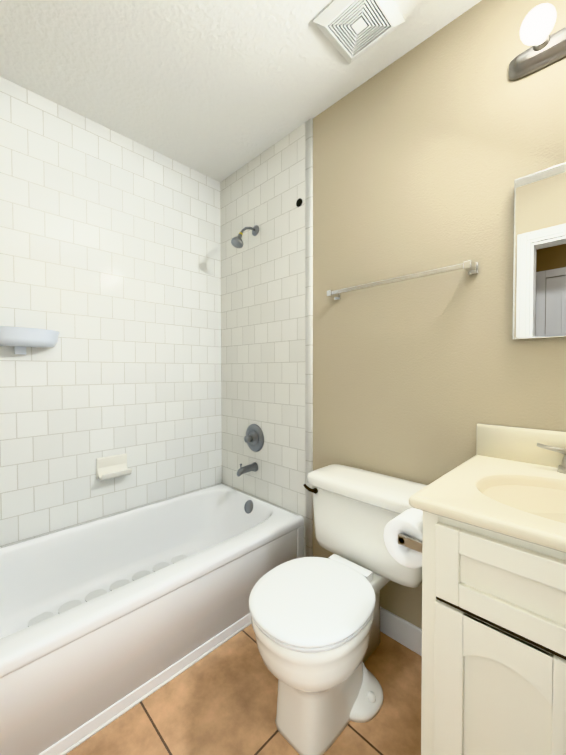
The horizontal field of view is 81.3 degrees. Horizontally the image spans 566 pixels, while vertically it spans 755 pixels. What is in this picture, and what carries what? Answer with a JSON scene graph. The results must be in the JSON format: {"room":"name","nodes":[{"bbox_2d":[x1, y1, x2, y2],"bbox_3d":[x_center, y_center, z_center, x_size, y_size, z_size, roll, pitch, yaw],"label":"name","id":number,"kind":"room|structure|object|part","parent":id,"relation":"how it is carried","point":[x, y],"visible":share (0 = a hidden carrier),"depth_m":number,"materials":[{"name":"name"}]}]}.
{"room":"bathroom","nodes":[
{"label":"bathroom","id":0,"kind":"room"},
{"bbox_2d":[0,77,221,547],"bbox_3d":[-1.015,-0.106,1.777,0.120,2.440,1.800,1,2,45],"label":"wall","id":1,"kind":"structure","parent":0,"point":[110,257],"depth_m":1.73,"materials":[{"name":"tile"}]},
{"bbox_2d":[0,326,59,354],"bbox_3d":[-1.155,-0.160,1.456,0.128,0.111,0.306,1,2,45],"label":"caddy shelf","id":2,"kind":"object","parent":1,"relation":"attached to","point":[20,339],"visible":1,"depth_m":1.44,"materials":[{"name":"ceramic"}]},
{"bbox_2d":[96,453,131,480],"bbox_3d":[-0.898,0.479,1.758,0.085,0.110,0.156,1,2,45],"label":"soap dish","id":3,"kind":"object","parent":1,"relation":"attached to","point":[111,467],"visible":0.98,"depth_m":1.76,"materials":[{"name":"ceramic"}]},
{"bbox_2d":[0,0,481,181],"bbox_3d":[-0.313,-1.326,0.212,3.350,0.060,3.050,1,2,45],"label":"ceiling","id":4,"kind":"structure","parent":0,"point":[219,90],"depth_m":1.39,"materials":[{"name":"white paint"}]},
{"bbox_2d":[313,0,404,63],"bbox_3d":[0.281,-1.304,1.213,0.240,0.024,0.240,1,2,45],"label":"ceiling vent","id":5,"kind":"object","parent":4,"relation":"in","point":[352,30],"visible":1,"depth_m":1.21,"materials":[{"name":"white plastic"}]},
{"bbox_2d":[66,624,421,754],"bbox_3d":[-0.309,1.174,0.262,3.350,0.060,3.050,1,2,45],"label":"floor","id":6,"kind":"structure","parent":0,"point":[221,699],"depth_m":1.10,"materials":[{"name":"tile"}]},
{"bbox_2d":[0,484,303,754],"bbox_3d":[-0.699,0.935,1.480,0.768,0.370,1.545,1,2,45],"label":"bathtub","id":7,"kind":"object","parent":6,"relation":"on","point":[106,621],"visible":0.96,"depth_m":1.34,"materials":[{"name":"ceramic"}]},
{"bbox_2d":[249,464,426,754],"bbox_3d":[0.191,0.770,1.182,0.514,0.708,0.690,1,2,45],"label":"toilet","id":8,"kind":"object","parent":6,"relation":"on","point":[315,621],"visible":0.96,"depth_m":1.07,"materials":[{"name":"ceramic"}]},
{"bbox_3d":[0.117,0.479,1.418,0.066,0.031,0.025,1,2,45],"label":"lever","id":9,"kind":"part","parent":8,"relation":"part of","materials":[{"name":"brown metal"}]},
{"bbox_3d":[0.106,0.720,1.097,0.376,0.041,0.451,1,2,45],"label":"seat","id":10,"kind":"part","parent":8,"relation":"part of","materials":[{"name":"white plastic"}]},
{"bbox_3d":[0.102,0.933,1.096,0.364,0.386,0.419,1,2,45],"label":"bowl","id":11,"kind":"part","parent":8,"relation":"part of","materials":[{"name":"ceramic"}]},
{"bbox_3d":[0.351,0.439,1.337,0.514,0.053,0.234,1,2,45],"label":"tank lid","id":12,"kind":"part","parent":8,"relation":"part of","materials":[{"name":"ceramic"}]},
{"bbox_3d":[0.354,0.600,1.343,0.486,0.268,0.208,1,2,45],"label":"tank","id":13,"kind":"part","parent":8,"relation":"part of","materials":[{"name":"ceramic"}]},
{"bbox_2d":[383,423,565,754],"bbox_3d":[0.682,0.651,0.784,0.771,0.960,0.592,1,2,45],"label":"bathroom vanity","id":14,"kind":"object","parent":6,"relation":"on","point":[479,537],"visible":1,"depth_m":0.71,"materials":[{"name":"paint"}]},
{"bbox_2d":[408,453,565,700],"bbox_3d":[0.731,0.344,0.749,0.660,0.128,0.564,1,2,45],"label":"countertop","id":15,"kind":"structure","parent":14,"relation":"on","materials":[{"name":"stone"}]},
{"bbox_2d":[536,442,565,485],"bbox_3d":[0.843,0.240,0.888,0.265,0.079,0.145,1,2,45],"label":"faucet","id":16,"kind":"object","parent":15,"relation":"on","point":[550,456],"depth_m":0.99,"materials":[{"name":"silver metal"}]},
{"bbox_2d":[313,0,565,628],"bbox_3d":[0.471,-0.102,1.483,2.640,2.440,0.120,1,2,45],"label":"wall","id":17,"kind":"structure","parent":0,"point":[427,152],"depth_m":1.29,"materials":[{"name":"beige paint"}]},
{"bbox_2d":[220,123,305,556],"bbox_3d":[-0.152,-0.112,2.011,0.772,2.440,0.008,1,2,45],"label":"tile","id":18,"kind":"structure","parent":17,"relation":"attached to","point":[263,329],"depth_m":1.94,"materials":[{"name":"white tile"}]},
{"bbox_2d":[231,225,258,247],"bbox_3d":[-0.228,-0.840,1.941,0.072,0.167,0.176,1,2,45],"label":"shower head","id":19,"kind":"object","parent":18,"relation":"attached to","point":[237,242],"visible":1,"depth_m":1.91},
{"bbox_2d":[237,462,257,476],"bbox_3d":[-0.218,0.548,1.991,0.056,0.070,0.132,1,2,45],"label":"tub spout","id":20,"kind":"object","parent":18,"relation":"attached to","point":[253,466],"visible":1,"depth_m":1.98,"materials":[{"name":"silver metal"}]},
{"bbox_2d":[244,424,263,451],"bbox_3d":[-0.198,0.373,2.013,0.172,0.172,0.068,1,2,45],"label":"tub valve","id":21,"kind":"object","parent":18,"relation":"attached to","point":[254,438],"visible":1,"depth_m":2.00,"materials":[{"name":"silver metal"}]},
{"bbox_2d":[296,198,301,206],"bbox_3d":[0.086,-0.927,1.747,0.042,0.042,0.005,1,2,45],"label":"cap","id":22,"kind":"object","parent":18,"relation":"attached to","point":[299,202],"visible":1,"depth_m":1.74,"materials":[{"name":"black plastic"}]},
{"bbox_2d":[305,118,312,556],"bbox_3d":[0.137,-0.107,1.724,0.043,2.440,0.010,1,2,45],"label":"trim","id":23,"kind":"structure","parent":17,"relation":"attached to","point":[309,305],"depth_m":1.72,"materials":[{"name":"tile"}]},
{"bbox_2d":[380,607,421,655],"bbox_3d":[0.713,1.071,1.170,1.583,0.105,0.017,1,2,45],"label":"baseboard","id":24,"kind":"structure","parent":17,"relation":"attached to","point":[405,633],"depth_m":1.36,"materials":[{"name":"white wood"}]},
{"bbox_2d":[327,260,478,299],"bbox_3d":[0.448,-0.392,1.361,0.620,0.040,0.073,1,2,45],"label":"towel bar","id":25,"kind":"object","parent":17,"relation":"attached to","point":[470,267],"visible":1,"depth_m":1.27,"materials":[{"name":"silver metal"}]},
{"bbox_2d":[476,423,565,510],"bbox_3d":[0.923,0.224,0.939,0.656,0.112,0.020,1,2,45],"label":"backsplash","id":26,"kind":"structure","parent":17,"relation":"attached to","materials":[{"name":"stone"}]},
{"bbox_2d":[508,3,565,80],"bbox_3d":[0.868,-1.014,0.873,0.480,0.095,0.154,1,2,45],"label":"sconce","id":27,"kind":"object","parent":17,"relation":"attached to","point":[545,49],"visible":1,"depth_m":0.98,"materials":[{"name":"silver metal"}]},
{"bbox_2d":[512,162,565,339],"bbox_3d":[0.904,-0.382,0.944,0.403,0.520,0.023,1,2,45],"label":"mirror","id":28,"kind":"object","parent":17,"relation":"attached to","point":[539,280],"visible":1,"depth_m":1.03,"materials":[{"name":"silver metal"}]}
]}

